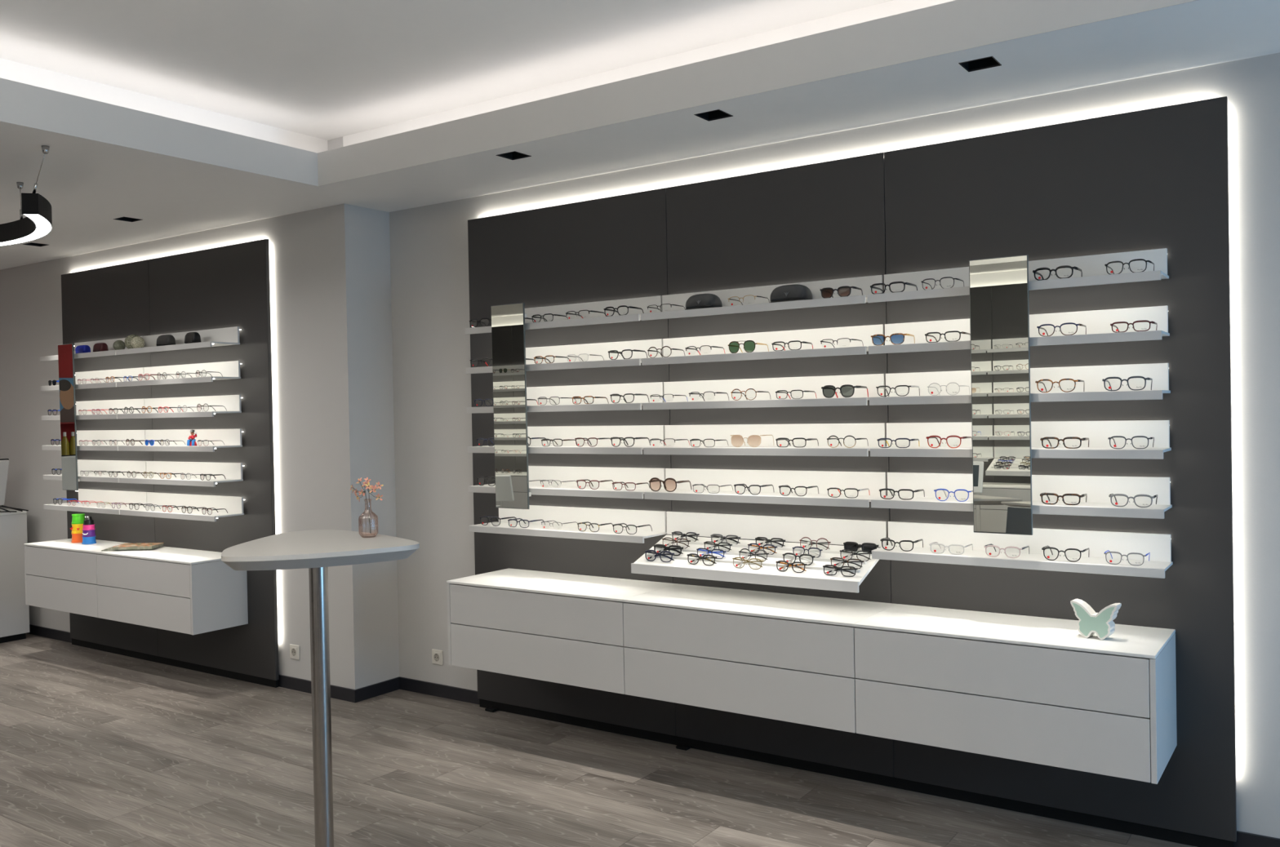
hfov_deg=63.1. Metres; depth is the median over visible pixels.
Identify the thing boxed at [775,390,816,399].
eyeglasses
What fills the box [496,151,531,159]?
recessed light
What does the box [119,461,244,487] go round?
display shelf
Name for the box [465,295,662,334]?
display shelf
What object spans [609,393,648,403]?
eyeglasses
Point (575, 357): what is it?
eyeglasses
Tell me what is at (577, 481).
eyeglasses
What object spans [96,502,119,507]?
eyeglasses
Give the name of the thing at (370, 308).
wall
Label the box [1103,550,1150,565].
eyeglasses
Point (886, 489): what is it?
eyeglasses
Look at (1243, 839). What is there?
baseboard
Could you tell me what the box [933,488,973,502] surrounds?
eyeglasses
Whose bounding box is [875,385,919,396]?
eyeglasses
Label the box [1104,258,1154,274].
eyeglasses
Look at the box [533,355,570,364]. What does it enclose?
eyeglasses
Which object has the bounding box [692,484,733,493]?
eyeglasses
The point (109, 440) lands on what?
eyeglasses
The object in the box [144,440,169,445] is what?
sunglasses
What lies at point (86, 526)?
cup
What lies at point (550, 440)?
eyeglasses
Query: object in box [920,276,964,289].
eyeglasses
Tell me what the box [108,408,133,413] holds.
eyeglasses
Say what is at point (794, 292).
case
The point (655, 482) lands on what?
sunglasses
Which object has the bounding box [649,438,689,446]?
eyeglasses
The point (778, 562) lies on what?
eyeglasses
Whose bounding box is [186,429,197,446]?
toy figure
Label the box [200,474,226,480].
eyeglasses
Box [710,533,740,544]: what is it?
eyeglasses
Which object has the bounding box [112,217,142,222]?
recessed light
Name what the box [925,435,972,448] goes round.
eyeglasses
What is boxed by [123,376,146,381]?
eyeglasses
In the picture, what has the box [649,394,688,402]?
eyeglasses
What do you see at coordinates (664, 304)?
eyeglasses
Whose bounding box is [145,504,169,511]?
eyeglasses
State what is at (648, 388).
display shelf
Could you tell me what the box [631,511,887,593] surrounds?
tray
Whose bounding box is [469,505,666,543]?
display shelf
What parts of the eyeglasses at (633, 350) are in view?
frame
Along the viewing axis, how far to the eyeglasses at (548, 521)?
5.14 m
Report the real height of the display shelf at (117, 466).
0.130 m
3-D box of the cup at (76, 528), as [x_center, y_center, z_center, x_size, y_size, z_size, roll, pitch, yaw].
[-3.832,0.716,7.109,0.089,0.064,0.089,-1,1,6]
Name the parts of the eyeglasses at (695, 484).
frame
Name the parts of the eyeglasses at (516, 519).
frame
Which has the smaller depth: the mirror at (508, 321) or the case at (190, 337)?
the mirror at (508, 321)
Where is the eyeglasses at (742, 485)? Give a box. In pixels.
[733,484,773,494]
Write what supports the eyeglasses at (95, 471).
on the display shelf at (117, 466)
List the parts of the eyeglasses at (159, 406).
frame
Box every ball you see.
[112,340,125,350]
[124,334,138,348]
[130,336,145,348]
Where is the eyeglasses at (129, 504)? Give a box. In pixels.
[128,503,155,510]
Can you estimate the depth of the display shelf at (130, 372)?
7.02 m
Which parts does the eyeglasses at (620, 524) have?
frame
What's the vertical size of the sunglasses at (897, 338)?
0.045 m
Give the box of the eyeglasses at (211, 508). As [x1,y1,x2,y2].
[201,507,227,515]
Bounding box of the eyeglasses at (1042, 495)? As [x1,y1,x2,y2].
[1040,493,1087,505]
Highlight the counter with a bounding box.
[0,509,29,643]
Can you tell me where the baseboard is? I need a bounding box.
[27,624,1279,846]
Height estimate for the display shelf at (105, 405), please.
0.130 m
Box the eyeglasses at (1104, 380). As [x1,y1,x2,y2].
[1102,376,1152,391]
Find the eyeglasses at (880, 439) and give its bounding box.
[876,438,919,448]
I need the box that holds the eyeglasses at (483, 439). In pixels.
[475,438,494,446]
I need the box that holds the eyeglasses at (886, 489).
[879,488,924,500]
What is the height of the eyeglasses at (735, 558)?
0.048 m
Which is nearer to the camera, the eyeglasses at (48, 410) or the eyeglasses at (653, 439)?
the eyeglasses at (653, 439)
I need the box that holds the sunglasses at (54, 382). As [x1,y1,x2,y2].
[48,380,58,386]
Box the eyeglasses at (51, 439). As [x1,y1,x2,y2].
[50,439,61,445]
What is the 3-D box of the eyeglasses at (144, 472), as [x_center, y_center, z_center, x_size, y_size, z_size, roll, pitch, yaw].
[-3.058,0.322,6.584,0.116,0.042,0.117,-1,1,33]
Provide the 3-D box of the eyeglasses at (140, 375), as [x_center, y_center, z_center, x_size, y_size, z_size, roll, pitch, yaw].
[-3.089,-0.293,6.594,0.130,0.043,0.124,-1,1,33]
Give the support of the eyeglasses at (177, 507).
on the display shelf at (233, 505)
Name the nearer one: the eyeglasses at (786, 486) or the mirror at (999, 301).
the mirror at (999, 301)
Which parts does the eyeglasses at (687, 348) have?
frame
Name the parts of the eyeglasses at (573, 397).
frame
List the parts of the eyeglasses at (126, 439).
frame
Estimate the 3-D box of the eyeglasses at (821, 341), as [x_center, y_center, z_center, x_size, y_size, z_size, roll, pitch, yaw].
[0.837,-0.330,4.312,0.145,0.037,0.136,-1,1,36]
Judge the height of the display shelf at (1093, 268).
0.130 m
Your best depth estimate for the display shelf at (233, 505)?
6.46 m
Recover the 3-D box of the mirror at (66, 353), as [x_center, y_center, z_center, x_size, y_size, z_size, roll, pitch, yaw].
[-3.818,-0.042,6.967,0.190,0.977,0.028,-1,1,34]
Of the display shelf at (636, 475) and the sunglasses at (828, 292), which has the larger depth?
the display shelf at (636, 475)
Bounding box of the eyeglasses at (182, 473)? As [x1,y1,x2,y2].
[180,472,200,479]
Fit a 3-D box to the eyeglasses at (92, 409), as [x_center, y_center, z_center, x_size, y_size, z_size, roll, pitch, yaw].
[-3.563,-0.079,6.914,0.113,0.036,0.108,-1,1,34]
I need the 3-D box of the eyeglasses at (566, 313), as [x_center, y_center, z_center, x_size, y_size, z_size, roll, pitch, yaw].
[-0.260,-0.524,5.063,0.158,0.041,0.149,-1,1,36]
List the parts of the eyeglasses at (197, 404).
frame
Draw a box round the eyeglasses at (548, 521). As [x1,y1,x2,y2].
[541,520,577,528]
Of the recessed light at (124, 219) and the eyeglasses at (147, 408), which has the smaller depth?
the recessed light at (124, 219)
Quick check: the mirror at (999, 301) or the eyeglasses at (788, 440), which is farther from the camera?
the eyeglasses at (788, 440)
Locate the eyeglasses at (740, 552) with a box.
[738,548,768,561]
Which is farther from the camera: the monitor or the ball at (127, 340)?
the monitor
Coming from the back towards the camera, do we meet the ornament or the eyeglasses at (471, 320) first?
the eyeglasses at (471, 320)
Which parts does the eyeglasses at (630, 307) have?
frame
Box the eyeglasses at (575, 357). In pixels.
[566,353,604,362]
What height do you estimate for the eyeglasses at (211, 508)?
0.038 m
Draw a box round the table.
[221,529,419,846]
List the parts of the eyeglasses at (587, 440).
frame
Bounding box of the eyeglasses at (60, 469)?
[51,468,62,475]
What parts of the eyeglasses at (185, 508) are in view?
frame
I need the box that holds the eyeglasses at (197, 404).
[196,404,226,411]
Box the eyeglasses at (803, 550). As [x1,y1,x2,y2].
[792,546,822,558]
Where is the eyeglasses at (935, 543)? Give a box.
[928,542,973,555]
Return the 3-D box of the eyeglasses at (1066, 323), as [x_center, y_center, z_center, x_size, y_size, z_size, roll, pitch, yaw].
[1.552,-0.342,3.827,0.151,0.046,0.143,-1,1,36]
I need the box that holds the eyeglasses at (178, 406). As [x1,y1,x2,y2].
[177,405,203,412]
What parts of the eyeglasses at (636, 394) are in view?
frame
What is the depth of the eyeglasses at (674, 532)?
4.81 m
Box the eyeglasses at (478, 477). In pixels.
[476,476,495,486]
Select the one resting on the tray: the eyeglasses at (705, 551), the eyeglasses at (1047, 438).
the eyeglasses at (705, 551)
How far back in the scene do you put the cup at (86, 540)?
6.97 m
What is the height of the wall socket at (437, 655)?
0.084 m
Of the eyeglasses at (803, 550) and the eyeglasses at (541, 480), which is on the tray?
the eyeglasses at (803, 550)
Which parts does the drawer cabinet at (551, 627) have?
panel, drawer, drawer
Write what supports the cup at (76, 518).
on the toy at (77, 520)
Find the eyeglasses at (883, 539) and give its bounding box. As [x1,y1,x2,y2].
[880,537,923,551]
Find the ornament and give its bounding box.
[1070,599,1121,639]
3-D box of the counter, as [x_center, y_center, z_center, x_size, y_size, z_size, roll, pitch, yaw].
[-5.511,1.145,6.912,0.760,0.945,2.410,-1,1,34]
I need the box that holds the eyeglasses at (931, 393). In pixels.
[927,382,969,395]
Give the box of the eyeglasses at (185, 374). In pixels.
[175,371,201,378]
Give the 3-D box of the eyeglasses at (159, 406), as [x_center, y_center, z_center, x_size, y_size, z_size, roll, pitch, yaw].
[-2.918,-0.087,6.473,0.113,0.037,0.109,-1,1,32]
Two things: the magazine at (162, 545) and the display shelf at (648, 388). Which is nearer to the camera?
the display shelf at (648, 388)
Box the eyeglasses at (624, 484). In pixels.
[612,482,649,490]
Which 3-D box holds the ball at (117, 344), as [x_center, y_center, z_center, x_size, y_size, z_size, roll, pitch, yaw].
[-3.403,-0.508,6.807,0.074,0.074,0.074,-1,1,34]
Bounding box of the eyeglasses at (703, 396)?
[688,391,728,400]
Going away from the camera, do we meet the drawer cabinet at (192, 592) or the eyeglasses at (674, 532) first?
the eyeglasses at (674, 532)
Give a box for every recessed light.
[22,242,47,246]
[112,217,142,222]
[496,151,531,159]
[693,109,733,120]
[958,56,1001,71]
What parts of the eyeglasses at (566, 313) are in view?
frame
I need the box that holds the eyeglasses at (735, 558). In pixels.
[732,557,764,569]
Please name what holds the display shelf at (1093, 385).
attached to the cladding at (1155, 178)
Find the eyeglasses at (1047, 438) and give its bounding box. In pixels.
[1040,436,1088,448]
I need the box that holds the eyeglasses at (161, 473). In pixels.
[160,472,186,479]
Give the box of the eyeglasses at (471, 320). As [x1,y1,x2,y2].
[469,317,491,327]
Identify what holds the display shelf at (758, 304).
attached to the cladding at (1155, 178)
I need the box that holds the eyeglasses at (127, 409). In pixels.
[124,406,149,413]
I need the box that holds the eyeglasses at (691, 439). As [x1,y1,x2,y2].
[689,439,728,447]
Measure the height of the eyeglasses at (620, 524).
0.045 m
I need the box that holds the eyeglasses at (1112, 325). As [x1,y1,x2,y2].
[1110,320,1157,333]
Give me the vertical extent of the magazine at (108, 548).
0.006 m
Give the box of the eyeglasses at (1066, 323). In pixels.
[1036,322,1086,336]
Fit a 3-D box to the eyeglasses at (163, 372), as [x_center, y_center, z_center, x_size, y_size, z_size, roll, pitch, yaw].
[-2.921,-0.294,6.477,0.119,0.043,0.119,-1,1,35]
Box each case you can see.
[75,345,90,353]
[93,342,108,351]
[155,334,175,346]
[184,332,200,343]
[685,293,722,310]
[769,284,812,302]
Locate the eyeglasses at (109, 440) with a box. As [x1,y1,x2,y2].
[108,440,133,445]
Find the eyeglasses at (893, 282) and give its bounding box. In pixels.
[870,281,917,293]
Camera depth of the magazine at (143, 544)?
6.63 m
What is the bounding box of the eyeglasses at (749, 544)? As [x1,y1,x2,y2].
[747,543,777,555]
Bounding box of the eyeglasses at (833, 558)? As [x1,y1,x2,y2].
[830,557,863,568]
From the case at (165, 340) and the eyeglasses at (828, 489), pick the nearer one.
the eyeglasses at (828, 489)
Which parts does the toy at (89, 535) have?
black knob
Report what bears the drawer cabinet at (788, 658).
attached to the cladding at (1155, 178)
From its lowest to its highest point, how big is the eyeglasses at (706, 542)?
0.044 m
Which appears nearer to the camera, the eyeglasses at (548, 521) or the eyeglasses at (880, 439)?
the eyeglasses at (880, 439)
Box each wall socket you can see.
[289,644,299,660]
[431,648,443,665]
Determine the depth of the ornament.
3.60 m
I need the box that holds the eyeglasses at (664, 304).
[647,303,685,312]
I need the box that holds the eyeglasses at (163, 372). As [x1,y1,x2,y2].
[156,372,182,379]
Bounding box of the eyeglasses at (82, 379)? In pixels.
[77,378,101,383]
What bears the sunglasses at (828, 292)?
on the display shelf at (758, 304)
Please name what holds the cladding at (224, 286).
attached to the wall
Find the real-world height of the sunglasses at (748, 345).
0.053 m
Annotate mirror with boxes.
[57,343,79,490]
[490,302,531,509]
[968,254,1032,535]
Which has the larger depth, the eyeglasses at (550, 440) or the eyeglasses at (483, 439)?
the eyeglasses at (483, 439)
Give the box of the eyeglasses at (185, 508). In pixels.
[181,506,208,513]
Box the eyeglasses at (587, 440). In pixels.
[574,437,611,446]
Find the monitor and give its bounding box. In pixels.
[0,458,8,505]
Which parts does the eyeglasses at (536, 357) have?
frame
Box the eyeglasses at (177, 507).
[162,505,188,512]
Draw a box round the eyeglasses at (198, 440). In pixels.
[197,440,224,446]
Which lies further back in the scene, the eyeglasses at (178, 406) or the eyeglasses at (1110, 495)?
the eyeglasses at (178, 406)
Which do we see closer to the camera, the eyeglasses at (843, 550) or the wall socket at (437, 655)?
the eyeglasses at (843, 550)
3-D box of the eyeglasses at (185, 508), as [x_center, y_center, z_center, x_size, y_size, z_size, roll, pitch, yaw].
[-2.716,0.522,6.356,0.118,0.044,0.119,-1,1,34]
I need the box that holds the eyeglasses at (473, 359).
[470,357,492,367]
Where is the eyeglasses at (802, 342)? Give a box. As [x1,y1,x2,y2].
[771,340,813,351]
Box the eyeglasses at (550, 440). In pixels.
[541,439,577,446]
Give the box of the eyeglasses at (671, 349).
[647,346,684,357]
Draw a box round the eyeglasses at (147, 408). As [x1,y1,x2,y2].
[141,406,168,413]
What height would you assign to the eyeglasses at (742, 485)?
0.043 m
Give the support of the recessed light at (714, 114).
in the ceiling
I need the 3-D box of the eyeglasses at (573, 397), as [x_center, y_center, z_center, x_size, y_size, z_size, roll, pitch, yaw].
[-0.241,-0.114,5.051,0.141,0.039,0.133,-1,1,34]
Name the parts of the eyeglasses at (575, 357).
frame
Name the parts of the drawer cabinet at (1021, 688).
drawer, drawer, panel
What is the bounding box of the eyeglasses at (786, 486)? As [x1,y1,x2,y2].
[778,484,818,496]
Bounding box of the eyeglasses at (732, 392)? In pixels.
[730,388,770,400]
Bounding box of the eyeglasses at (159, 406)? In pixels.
[158,406,182,413]
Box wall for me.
[0,52,1279,839]
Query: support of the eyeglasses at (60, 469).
on the display shelf at (117, 466)
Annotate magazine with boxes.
[101,546,143,551]
[111,544,163,549]
[112,542,164,547]
[112,545,163,550]
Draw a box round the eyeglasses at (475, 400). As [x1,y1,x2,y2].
[474,398,493,406]
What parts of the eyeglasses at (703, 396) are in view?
frame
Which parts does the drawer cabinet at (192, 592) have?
drawer, drawer, panel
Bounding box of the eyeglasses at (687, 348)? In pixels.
[684,345,724,355]
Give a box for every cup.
[71,513,84,524]
[71,524,83,533]
[71,533,82,542]
[81,536,96,544]
[82,524,95,530]
[82,529,96,537]
[83,520,93,525]
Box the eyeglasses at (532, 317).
[531,313,568,322]
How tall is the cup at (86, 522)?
0.030 m
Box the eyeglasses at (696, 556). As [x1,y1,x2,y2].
[687,553,716,565]
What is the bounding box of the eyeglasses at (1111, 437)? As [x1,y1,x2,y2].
[1107,435,1154,448]
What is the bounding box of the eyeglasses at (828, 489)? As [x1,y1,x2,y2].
[826,487,870,497]
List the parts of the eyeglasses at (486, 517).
frame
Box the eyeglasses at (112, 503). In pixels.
[111,502,135,508]
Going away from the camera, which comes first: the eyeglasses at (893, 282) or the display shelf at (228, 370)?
the eyeglasses at (893, 282)
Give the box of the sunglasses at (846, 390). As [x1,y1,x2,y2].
[821,384,868,398]
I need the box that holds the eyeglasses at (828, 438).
[826,435,868,448]
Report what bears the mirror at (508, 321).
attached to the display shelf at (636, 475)
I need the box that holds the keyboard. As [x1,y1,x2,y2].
[0,505,28,512]
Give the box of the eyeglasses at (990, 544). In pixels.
[983,543,1029,558]
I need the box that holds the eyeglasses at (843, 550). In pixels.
[839,549,871,561]
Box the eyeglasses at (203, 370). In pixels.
[195,369,222,377]
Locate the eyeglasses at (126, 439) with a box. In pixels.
[125,439,150,445]
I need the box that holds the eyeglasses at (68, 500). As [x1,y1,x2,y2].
[67,500,90,506]
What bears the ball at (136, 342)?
on the display shelf at (226, 336)
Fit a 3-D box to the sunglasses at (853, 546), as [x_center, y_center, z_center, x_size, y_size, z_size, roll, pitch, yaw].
[0.919,0.517,4.328,0.159,0.048,0.032,-1,1,36]
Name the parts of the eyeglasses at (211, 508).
frame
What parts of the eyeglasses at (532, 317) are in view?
frame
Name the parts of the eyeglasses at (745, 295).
frame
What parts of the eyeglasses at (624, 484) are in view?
frame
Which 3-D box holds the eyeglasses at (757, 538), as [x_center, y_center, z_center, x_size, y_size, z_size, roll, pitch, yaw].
[0.572,0.522,4.564,0.152,0.046,0.030,-1,1,37]
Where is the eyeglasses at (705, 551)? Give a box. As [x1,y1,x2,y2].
[696,547,726,559]
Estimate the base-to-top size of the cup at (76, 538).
0.062 m
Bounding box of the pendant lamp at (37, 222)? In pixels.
[0,145,52,246]
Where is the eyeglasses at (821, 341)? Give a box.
[820,337,863,347]
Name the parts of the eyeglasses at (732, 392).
frame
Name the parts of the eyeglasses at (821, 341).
frame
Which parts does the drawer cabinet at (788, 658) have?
drawer, drawer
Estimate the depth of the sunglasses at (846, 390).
4.26 m
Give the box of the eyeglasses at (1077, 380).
[1035,378,1084,392]
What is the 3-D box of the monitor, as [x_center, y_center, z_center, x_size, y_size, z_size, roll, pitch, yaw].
[-5.007,0.464,7.454,0.224,0.386,0.850,-1,1,34]
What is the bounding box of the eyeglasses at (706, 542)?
[703,541,732,551]
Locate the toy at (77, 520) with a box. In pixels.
[70,513,84,542]
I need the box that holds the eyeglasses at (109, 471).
[108,471,129,477]
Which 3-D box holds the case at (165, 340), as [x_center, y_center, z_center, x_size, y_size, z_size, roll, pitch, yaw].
[-2.962,-0.515,6.505,0.140,0.078,0.060,-1,1,34]
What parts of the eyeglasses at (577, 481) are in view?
frame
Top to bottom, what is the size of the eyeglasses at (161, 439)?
0.041 m
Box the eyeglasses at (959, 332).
[924,330,970,342]
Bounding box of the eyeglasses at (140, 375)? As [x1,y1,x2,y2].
[137,373,166,380]
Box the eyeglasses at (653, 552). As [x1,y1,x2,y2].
[644,550,674,562]
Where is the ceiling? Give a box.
[0,0,1279,270]
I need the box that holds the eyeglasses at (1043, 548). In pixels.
[1041,546,1088,562]
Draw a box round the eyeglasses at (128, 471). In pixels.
[126,471,151,477]
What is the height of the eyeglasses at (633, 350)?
0.046 m
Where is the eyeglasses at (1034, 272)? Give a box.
[1032,265,1082,280]
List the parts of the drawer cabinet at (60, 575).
panel, drawer, drawer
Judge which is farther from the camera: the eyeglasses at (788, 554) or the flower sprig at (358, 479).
the eyeglasses at (788, 554)
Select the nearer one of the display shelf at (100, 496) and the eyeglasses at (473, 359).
the eyeglasses at (473, 359)
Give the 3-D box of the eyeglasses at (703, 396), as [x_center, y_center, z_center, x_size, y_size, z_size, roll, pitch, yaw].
[0.311,-0.122,4.677,0.145,0.042,0.138,-1,1,34]
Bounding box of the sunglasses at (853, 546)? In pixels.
[843,542,879,552]
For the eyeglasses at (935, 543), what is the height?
0.039 m
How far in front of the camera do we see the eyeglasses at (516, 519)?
5.25 m
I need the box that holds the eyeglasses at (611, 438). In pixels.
[610,437,650,447]
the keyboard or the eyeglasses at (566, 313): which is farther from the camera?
the keyboard
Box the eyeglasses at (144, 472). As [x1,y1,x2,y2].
[143,471,169,478]
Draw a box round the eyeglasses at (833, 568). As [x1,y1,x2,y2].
[822,564,857,577]
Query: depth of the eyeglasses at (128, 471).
6.64 m
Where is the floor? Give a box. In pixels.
[0,633,1195,846]
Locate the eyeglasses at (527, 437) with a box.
[527,436,548,446]
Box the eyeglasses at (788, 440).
[775,437,818,448]
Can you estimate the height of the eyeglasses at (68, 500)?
0.034 m
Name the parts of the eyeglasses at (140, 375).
frame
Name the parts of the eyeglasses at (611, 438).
frame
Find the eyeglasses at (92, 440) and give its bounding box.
[91,440,115,445]
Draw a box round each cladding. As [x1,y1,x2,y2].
[61,239,279,688]
[467,96,1236,846]
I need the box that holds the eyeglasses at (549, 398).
[537,396,577,405]
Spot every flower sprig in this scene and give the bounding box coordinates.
[350,477,371,533]
[362,477,383,533]
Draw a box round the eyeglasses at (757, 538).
[755,537,785,547]
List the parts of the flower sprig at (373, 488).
stem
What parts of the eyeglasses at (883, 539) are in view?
frame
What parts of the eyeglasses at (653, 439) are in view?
frame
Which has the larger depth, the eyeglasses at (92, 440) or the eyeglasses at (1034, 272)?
the eyeglasses at (92, 440)
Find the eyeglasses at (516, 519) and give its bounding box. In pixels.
[507,518,545,528]
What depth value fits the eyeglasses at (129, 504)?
6.65 m
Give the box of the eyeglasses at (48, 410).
[47,409,59,415]
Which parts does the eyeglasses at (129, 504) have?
frame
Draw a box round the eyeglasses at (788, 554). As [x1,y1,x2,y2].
[782,552,815,565]
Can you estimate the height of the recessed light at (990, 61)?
0.060 m
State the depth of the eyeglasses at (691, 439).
4.63 m
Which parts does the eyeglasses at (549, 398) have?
frame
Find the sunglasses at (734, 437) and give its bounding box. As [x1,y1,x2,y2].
[730,435,773,447]
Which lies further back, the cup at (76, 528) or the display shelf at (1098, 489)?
the cup at (76, 528)
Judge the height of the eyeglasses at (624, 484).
0.039 m
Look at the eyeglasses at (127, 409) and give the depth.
6.65 m
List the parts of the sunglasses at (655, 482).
frame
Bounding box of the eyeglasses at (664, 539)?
[662,537,690,549]
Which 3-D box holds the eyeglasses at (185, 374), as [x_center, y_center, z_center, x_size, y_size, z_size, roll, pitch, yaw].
[-2.756,-0.296,6.362,0.115,0.042,0.116,-1,1,35]
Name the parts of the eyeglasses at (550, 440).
frame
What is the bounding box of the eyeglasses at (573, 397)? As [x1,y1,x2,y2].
[571,395,608,404]
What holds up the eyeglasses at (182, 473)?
on the display shelf at (233, 472)
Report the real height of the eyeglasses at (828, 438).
0.050 m
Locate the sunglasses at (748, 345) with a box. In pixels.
[728,340,768,353]
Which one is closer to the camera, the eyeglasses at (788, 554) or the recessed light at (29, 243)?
the eyeglasses at (788, 554)
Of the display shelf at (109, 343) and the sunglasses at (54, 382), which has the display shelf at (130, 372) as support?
the sunglasses at (54, 382)
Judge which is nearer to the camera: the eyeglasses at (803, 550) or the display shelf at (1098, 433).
the display shelf at (1098, 433)
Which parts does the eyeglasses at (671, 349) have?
frame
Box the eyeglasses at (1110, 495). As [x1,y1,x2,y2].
[1108,493,1157,507]
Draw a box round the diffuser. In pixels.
[0,214,51,245]
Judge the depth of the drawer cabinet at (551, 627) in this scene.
4.85 m
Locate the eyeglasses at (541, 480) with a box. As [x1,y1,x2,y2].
[539,480,578,487]
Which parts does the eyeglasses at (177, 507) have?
frame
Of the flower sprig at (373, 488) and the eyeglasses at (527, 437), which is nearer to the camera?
the flower sprig at (373, 488)
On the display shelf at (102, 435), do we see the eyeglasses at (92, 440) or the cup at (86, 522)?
the eyeglasses at (92, 440)
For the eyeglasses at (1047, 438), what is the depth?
3.78 m
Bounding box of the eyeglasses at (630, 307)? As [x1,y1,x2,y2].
[604,305,644,316]
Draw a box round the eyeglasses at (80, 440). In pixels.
[79,440,103,445]
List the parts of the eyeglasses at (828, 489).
frame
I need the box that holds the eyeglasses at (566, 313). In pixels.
[565,310,606,319]
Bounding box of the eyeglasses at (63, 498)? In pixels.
[53,497,79,505]
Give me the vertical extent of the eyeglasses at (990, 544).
0.044 m
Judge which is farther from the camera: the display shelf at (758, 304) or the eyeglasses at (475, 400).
the eyeglasses at (475, 400)
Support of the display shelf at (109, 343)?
attached to the cladding at (224, 286)
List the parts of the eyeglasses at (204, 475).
frame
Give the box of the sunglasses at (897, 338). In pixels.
[871,333,915,345]
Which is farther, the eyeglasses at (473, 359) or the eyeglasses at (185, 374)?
the eyeglasses at (185, 374)
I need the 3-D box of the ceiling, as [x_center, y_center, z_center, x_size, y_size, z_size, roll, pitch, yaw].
[-2.785,-1.405,3.074,12.550,0.471,7.010,-1,1,34]
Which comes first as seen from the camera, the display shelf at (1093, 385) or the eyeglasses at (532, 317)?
the display shelf at (1093, 385)
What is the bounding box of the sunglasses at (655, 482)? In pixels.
[648,477,692,492]
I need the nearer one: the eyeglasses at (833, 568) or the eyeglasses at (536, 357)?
the eyeglasses at (833, 568)
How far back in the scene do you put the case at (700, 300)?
4.63 m
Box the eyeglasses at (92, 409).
[91,408,115,414]
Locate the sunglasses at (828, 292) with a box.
[819,285,862,298]
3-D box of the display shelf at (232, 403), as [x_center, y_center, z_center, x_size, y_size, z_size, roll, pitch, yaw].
[-2.867,-0.101,6.465,1.025,0.130,0.212,-1,1,34]
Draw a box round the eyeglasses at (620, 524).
[612,523,652,534]
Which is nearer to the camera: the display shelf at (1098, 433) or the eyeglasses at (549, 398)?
the display shelf at (1098, 433)
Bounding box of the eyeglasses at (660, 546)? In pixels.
[653,544,683,555]
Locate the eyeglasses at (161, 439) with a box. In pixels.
[160,439,185,445]
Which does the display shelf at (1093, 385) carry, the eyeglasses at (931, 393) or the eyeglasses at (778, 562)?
the eyeglasses at (931, 393)
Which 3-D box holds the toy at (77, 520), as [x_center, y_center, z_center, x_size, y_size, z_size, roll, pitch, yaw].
[-3.832,0.715,7.109,0.093,0.190,0.093,-1,1,6]
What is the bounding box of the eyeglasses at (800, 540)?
[799,537,831,550]
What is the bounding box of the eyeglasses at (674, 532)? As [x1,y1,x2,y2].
[671,531,699,542]
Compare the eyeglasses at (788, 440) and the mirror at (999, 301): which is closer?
the mirror at (999, 301)
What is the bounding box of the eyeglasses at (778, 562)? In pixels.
[775,560,807,573]
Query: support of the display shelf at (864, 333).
attached to the cladding at (1155, 178)
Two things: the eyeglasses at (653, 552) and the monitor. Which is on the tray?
the eyeglasses at (653, 552)
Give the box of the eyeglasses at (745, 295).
[728,295,769,305]
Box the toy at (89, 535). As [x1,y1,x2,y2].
[81,515,96,544]
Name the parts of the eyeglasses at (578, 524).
frame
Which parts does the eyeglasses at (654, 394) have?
frame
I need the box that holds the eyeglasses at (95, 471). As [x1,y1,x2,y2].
[93,471,117,475]
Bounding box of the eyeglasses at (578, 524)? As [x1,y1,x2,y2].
[577,521,613,532]
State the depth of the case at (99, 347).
6.91 m
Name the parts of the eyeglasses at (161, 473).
frame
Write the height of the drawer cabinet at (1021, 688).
0.418 m
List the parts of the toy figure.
rock seat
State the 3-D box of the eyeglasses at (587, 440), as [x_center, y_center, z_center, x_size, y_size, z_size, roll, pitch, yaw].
[-0.223,0.088,5.045,0.145,0.044,0.136,-1,1,33]
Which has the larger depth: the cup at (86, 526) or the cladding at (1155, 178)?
the cup at (86, 526)
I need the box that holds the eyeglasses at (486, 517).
[479,515,518,526]
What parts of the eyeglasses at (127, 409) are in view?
frame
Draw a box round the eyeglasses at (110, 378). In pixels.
[105,376,129,382]
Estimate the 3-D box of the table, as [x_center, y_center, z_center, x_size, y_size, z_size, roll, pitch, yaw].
[-1.060,0.975,3.292,0.561,1.200,0.665,-2,1,-37]
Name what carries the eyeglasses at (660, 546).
on the tray
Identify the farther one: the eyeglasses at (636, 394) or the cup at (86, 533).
the cup at (86, 533)
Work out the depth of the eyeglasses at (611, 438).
4.88 m
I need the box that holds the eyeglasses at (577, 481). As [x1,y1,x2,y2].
[576,479,614,489]
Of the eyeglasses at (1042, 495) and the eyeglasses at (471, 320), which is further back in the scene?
the eyeglasses at (471, 320)
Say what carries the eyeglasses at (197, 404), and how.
on the display shelf at (232, 403)
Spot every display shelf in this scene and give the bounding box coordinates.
[40,336,142,361]
[40,367,144,391]
[41,399,145,420]
[42,430,145,451]
[43,459,146,483]
[44,488,146,515]
[115,326,240,355]
[116,360,241,386]
[117,395,242,418]
[118,429,243,452]
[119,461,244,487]
[120,492,244,521]
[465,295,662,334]
[466,338,662,373]
[466,382,663,413]
[467,425,664,454]
[468,466,665,498]
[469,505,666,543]
[640,275,883,320]
[641,324,884,365]
[642,373,884,409]
[643,422,885,456]
[644,468,886,507]
[866,248,1168,302]
[867,305,1169,354]
[869,363,1170,405]
[870,420,1171,459]
[871,472,1172,519]
[871,521,1173,578]
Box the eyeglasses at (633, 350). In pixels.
[608,349,647,359]

